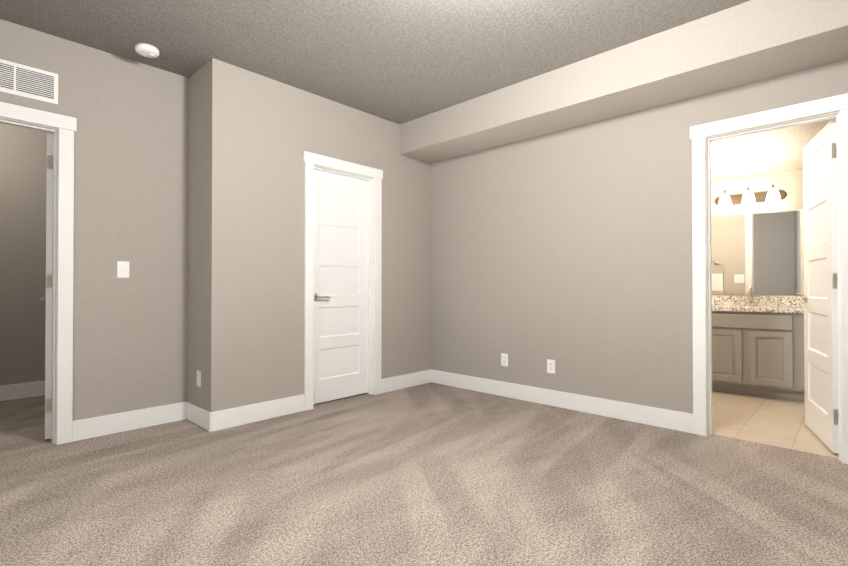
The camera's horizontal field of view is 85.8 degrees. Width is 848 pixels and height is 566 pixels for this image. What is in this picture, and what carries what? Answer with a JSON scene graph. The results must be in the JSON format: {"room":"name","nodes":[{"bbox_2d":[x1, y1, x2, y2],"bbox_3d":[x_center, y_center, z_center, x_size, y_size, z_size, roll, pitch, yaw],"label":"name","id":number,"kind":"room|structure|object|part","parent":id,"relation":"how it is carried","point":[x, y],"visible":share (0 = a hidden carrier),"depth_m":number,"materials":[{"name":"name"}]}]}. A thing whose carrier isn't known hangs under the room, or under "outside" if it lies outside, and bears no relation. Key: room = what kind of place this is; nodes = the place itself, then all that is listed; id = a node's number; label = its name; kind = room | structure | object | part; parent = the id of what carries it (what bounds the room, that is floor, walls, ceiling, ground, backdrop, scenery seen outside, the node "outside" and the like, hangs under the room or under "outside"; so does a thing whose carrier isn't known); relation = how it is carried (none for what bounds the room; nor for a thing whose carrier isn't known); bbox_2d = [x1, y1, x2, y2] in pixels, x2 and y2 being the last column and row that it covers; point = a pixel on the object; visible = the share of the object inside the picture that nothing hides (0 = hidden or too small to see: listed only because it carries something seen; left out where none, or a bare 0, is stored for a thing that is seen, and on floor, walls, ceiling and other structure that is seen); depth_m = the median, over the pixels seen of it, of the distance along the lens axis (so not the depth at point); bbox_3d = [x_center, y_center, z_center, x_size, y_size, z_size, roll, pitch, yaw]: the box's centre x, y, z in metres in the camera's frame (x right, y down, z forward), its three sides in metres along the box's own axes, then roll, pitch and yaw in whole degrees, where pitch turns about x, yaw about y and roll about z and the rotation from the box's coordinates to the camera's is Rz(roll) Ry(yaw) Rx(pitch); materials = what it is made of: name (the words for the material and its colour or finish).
{"room":"empty bedroom","nodes":[
{"label":"empty bedroom","id":0,"kind":"room"},
{"bbox_2d":[0,123,52,385],"bbox_3d":[-3.809,-0.268,4.127,0.120,2.640,5.240,0,-1,43],"label":"wall","id":1,"kind":"structure","parent":0,"point":[23,158],"depth_m":4.16,"materials":[{"name":"beige paint"}]},
{"bbox_2d":[0,381,44,400],"bbox_3d":[-3.760,0.984,4.071,0.014,0.135,5.000,0,-1,43],"label":"baseboard","id":2,"kind":"structure","parent":1,"relation":"attached to","point":[19,391],"depth_m":4.16,"materials":[{"name":"white paint"}]},
{"bbox_2d":[0,19,188,420],"bbox_3d":[-2.261,-0.276,3.158,0.120,2.640,5.960,0,-1,43],"label":"wall","id":3,"kind":"structure","parent":0,"point":[131,159],"depth_m":3.22,"materials":[{"name":"beige paint"}]},
{"bbox_2d":[0,59,57,104],"bbox_3d":[-2.582,-1.256,2.734,0.007,0.195,0.612,0,-1,43],"label":"air vent","id":4,"kind":"object","parent":3,"relation":"in","point":[27,81],"visible":1,"depth_m":2.85,"materials":[{"name":"white plastic"}]},
{"bbox_2d":[0,102,76,444],"bbox_3d":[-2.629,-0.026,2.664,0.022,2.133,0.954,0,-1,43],"label":"door frame","id":5,"kind":"structure","parent":3,"relation":"attached to","point":[65,282],"depth_m":2.96,"materials":[{"name":"white paint"}]},
{"bbox_2d":[40,133,52,438],"bbox_3d":[-2.708,0.022,3.319,0.152,2.024,0.765,0,-1,-37],"label":"hall door","id":6,"kind":"structure","parent":3,"relation":"in","point":[48,297],"depth_m":3.02,"materials":[{"name":"white paint"}]},
{"bbox_2d":[117,261,128,277],"bbox_3d":[-2.118,-0.095,3.214,0.010,0.116,0.072,0,-1,43],"label":"bedroom light switch","id":7,"kind":"object","parent":3,"relation":"attached to","point":[122,269],"visible":1,"depth_m":3.21,"materials":[{"name":"white plastic"}]},
{"bbox_2d":[72,401,187,441],"bbox_3d":[-2.067,0.978,3.257,0.014,0.135,0.715,0,-1,43],"label":"baseboard","id":8,"kind":"structure","parent":3,"relation":"attached to","point":[88,428],"depth_m":3.21,"materials":[{"name":"white paint"}]},
{"bbox_2d":[188,58,430,411],"bbox_3d":[-0.876,-0.268,4.208,0.450,2.640,2.290,0,-1,43],"label":"wall bump-out","id":9,"kind":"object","parent":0,"point":[253,137],"visible":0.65,"depth_m":3.53,"materials":[{"name":"beige paint"}]},
{"bbox_2d":[186,402,211,431],"bbox_3d":[-1.657,0.978,3.352,0.450,0.135,0.014,0,-1,43],"label":"baseboard","id":10,"kind":"structure","parent":9,"relation":"attached to","point":[199,416],"depth_m":3.32,"materials":[{"name":"white paint"}]},
{"bbox_2d":[197,370,200,386],"bbox_3d":[-1.662,0.706,3.362,0.072,0.116,0.008,0,-1,43],"label":"outlet","id":11,"kind":"object","parent":9,"relation":"attached to","point":[198,378],"visible":1,"depth_m":3.35,"materials":[{"name":"white plastic"}]},
{"bbox_2d":[211,394,304,431],"bbox_3d":[-1.238,0.979,3.478,0.014,0.135,0.745,0,-1,43],"label":"baseboard","id":12,"kind":"structure","parent":9,"relation":"attached to","point":[234,417],"depth_m":3.44,"materials":[{"name":"white paint"}]},
{"bbox_2d":[304,162,313,410],"bbox_3d":[-0.954,0.027,3.784,0.017,2.045,0.080,0,-1,43],"label":"trim","id":13,"kind":"structure","parent":9,"relation":"attached to","point":[309,293],"depth_m":3.77,"materials":[{"name":"white paint"}]},
{"bbox_2d":[313,169,367,403],"bbox_3d":[-0.764,0.028,4.127,0.152,2.024,0.665,0,-1,43],"label":"closet door","id":14,"kind":"structure","parent":9,"relation":"attached to","point":[340,286],"depth_m":4.12,"materials":[{"name":"white paint"}]},
{"bbox_2d":[303,151,382,178],"bbox_3d":[-0.694,-1.038,4.062,0.022,0.088,0.854,0,-1,43],"label":"trim","id":15,"kind":"structure","parent":9,"relation":"attached to","point":[328,162],"depth_m":4.01,"materials":[{"name":"white paint"}]},
{"bbox_2d":[314,165,373,394],"bbox_3d":[-0.746,0.023,4.103,0.120,2.058,0.696,0,-1,43],"label":"trim","id":16,"kind":"structure","parent":9,"relation":"attached to","point":[370,180],"depth_m":4.32,"materials":[{"name":"white paint"}]},
{"bbox_2d":[374,178,381,394],"bbox_3d":[-0.438,0.031,4.328,0.017,2.045,0.080,0,-1,43],"label":"trim","id":17,"kind":"structure","parent":9,"relation":"attached to","point":[377,275],"depth_m":4.32,"materials":[{"name":"white paint"}]},
{"bbox_2d":[381,370,430,392],"bbox_3d":[-0.171,0.988,4.606,0.014,0.135,0.701,0,-1,43],"label":"baseboard","id":18,"kind":"structure","parent":9,"relation":"attached to","point":[389,384],"depth_m":4.58,"materials":[{"name":"white paint"}]},
{"bbox_2d":[0,0,749,123],"bbox_3d":[-0.735,-1.655,3.225,5.840,0.120,8.140,0,-1,43],"label":"ceiling","id":19,"kind":"structure","parent":0,"point":[399,61],"depth_m":2.94,"materials":[{"name":"paint"}]},
{"bbox_2d":[135,43,158,57],"bbox_3d":[-1.877,-1.575,3.094,0.144,0.043,0.144,0,-1,43],"label":"smoke detector","id":20,"kind":"object","parent":19,"relation":"attached to","point":[147,50],"visible":1,"depth_m":3.07,"materials":[{"name":"white plastic"}]},
{"bbox_2d":[400,0,847,162],"bbox_3d":[1.137,-1.442,3.572,3.360,0.300,0.460,0,-1,43],"label":"soffit beam","id":21,"kind":"structure","parent":19,"relation":"attached to","point":[750,41],"depth_m":3.02,"materials":[{"name":"beige paint"}]},
{"bbox_2d":[0,382,847,565],"bbox_3d":[-1.502,1.089,2.393,5.840,0.100,5.908,0,-1,43],"label":"floor carpet","id":22,"kind":"object","parent":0,"point":[431,474],"visible":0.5,"depth_m":2.26,"materials":[{"name":"beige carpet"}]},
{"bbox_2d":[431,59,847,413],"bbox_3d":[1.215,-0.270,3.885,3.930,2.640,0.116,0,-1,43],"label":"wall","id":23,"kind":"structure","parent":0,"point":[569,251],"depth_m":3.71,"materials":[{"name":"beige paint"}]},
{"bbox_2d":[501,353,507,365],"bbox_3d":[0.748,0.713,4.235,0.072,0.116,0.008,0,-1,43],"label":"outlet","id":24,"kind":"object","parent":23,"relation":"attached to","point":[504,359],"visible":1,"depth_m":4.23,"materials":[{"name":"white plastic"}]},
{"bbox_2d":[547,359,554,373],"bbox_3d":[1.089,0.715,3.912,0.072,0.116,0.008,0,-1,43],"label":"outlet","id":25,"kind":"object","parent":23,"relation":"attached to","point":[550,366],"visible":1,"depth_m":3.91,"materials":[{"name":"white plastic"}]},
{"bbox_2d":[430,369,692,432],"bbox_3d":[0.970,0.984,4.018,2.479,0.135,0.014,0,-1,43],"label":"baseboard","id":26,"kind":"structure","parent":23,"relation":"attached to","point":[665,418],"depth_m":3.75,"materials":[{"name":"white paint"}]},
{"bbox_2d":[690,93,847,463],"bbox_3d":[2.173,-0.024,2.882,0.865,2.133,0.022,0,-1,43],"label":"door frame","id":27,"kind":"structure","parent":23,"relation":"attached to","point":[699,283],"depth_m":3.07,"materials":[{"name":"white paint"}]},
{"bbox_2d":[797,119,838,453],"bbox_3d":[2.648,0.019,3.049,0.152,2.024,0.675,0,-1,28],"label":"bathroom door","id":28,"kind":"structure","parent":23,"relation":"in","point":[820,299],"depth_m":2.98,"materials":[{"name":"white paint"}]},
{"bbox_2d":[711,169,803,295],"bbox_3d":[3.121,-0.262,4.967,3.120,2.640,0.120,0,-1,39],"label":"wall","id":29,"kind":"structure","parent":0,"point":[790,183],"depth_m":4.64,"materials":[{"name":"paint"}]},
{"bbox_2d":[715,184,785,206],"bbox_3d":[3.301,-0.889,4.638,0.600,0.170,0.169,0,-1,39],"label":"sconce","id":30,"kind":"object","parent":29,"relation":"attached to","point":[748,196],"visible":1,"depth_m":4.62,"materials":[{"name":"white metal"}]},
{"bbox_2d":[711,209,803,294],"bbox_3d":[3.362,-0.300,4.689,1.566,0.838,0.006,0,-1,39],"label":"bathroom mirror","id":31,"kind":"object","parent":29,"relation":"attached to","point":[760,253],"visible":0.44,"depth_m":4.64,"materials":[{"name":"clear glass"}]},
{"bbox_2d":[712,295,803,306],"bbox_3d":[3.360,0.181,4.674,1.576,0.100,0.020,0,-1,39],"label":"backsplash","id":32,"kind":"structure","parent":29,"relation":"attached to","point":[773,301],"depth_m":4.57,"materials":[{"name":"beige stone"}]},
{"bbox_2d":[711,118,835,180],"bbox_3d":[2.452,-1.157,4.225,2.350,0.100,2.060,0,-1,43],"label":"ceiling","id":33,"kind":"structure","parent":0,"point":[773,151],"depth_m":3.88,"materials":[{"name":"paint"}]},
{"bbox_2d":[712,391,838,457],"bbox_3d":[2.476,1.103,4.232,2.590,0.100,2.232,0,-1,43],"label":"floor","id":34,"kind":"structure","parent":0,"point":[772,421],"depth_m":3.42,"materials":[{"name":"beige tile"}]},
{"bbox_2d":[712,311,795,400],"bbox_3d":[3.165,0.662,4.457,0.734,0.785,0.597,0,-1,39],"label":"base cabinet","id":35,"kind":"object","parent":34,"relation":"on","point":[757,345],"depth_m":4.19,"materials":[{"name":"grey paint"}]},
{"bbox_3d":[2.841,0.685,4.349,0.315,0.488,0.019,0,-1,39],"label":"door","id":36,"kind":"part","parent":35,"relation":"part of","materials":[{"name":"grey paint"}]},
{"bbox_2d":[712,303,803,310],"bbox_3d":[3.176,0.249,4.448,1.576,0.039,0.602,0,-1,39],"label":"countertop","id":37,"kind":"structure","parent":35,"relation":"on","point":[715,306],"depth_m":4.24,"materials":[{"name":"beige stone"}]},
{"bbox_2d":[732,287,767,306],"bbox_3d":[3.278,0.133,4.597,0.272,0.195,0.146,0,-1,39],"label":"faucet","id":38,"kind":"object","parent":37,"relation":"on","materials":[{"name":"silver metal"}]},
{"bbox_3d":[3.127,0.683,4.116,0.315,0.488,0.019,0,-1,39],"label":"door","id":39,"kind":"part","parent":35,"relation":"part of","materials":[{"name":"grey paint"}]},
{"bbox_2d":[792,311,804,401],"bbox_3d":[3.619,0.659,4.087,0.437,0.785,0.597,0,-1,39],"label":"base cabinet","id":40,"kind":"object","parent":34,"relation":"on","point":[797,316],"depth_m":4.00,"materials":[{"name":"grey paint"}]},
{"bbox_3d":[3.409,0.681,3.886,0.315,0.488,0.019,0,-1,39],"label":"door","id":41,"kind":"part","parent":40,"relation":"part of","materials":[{"name":"grey paint"}]}
]}

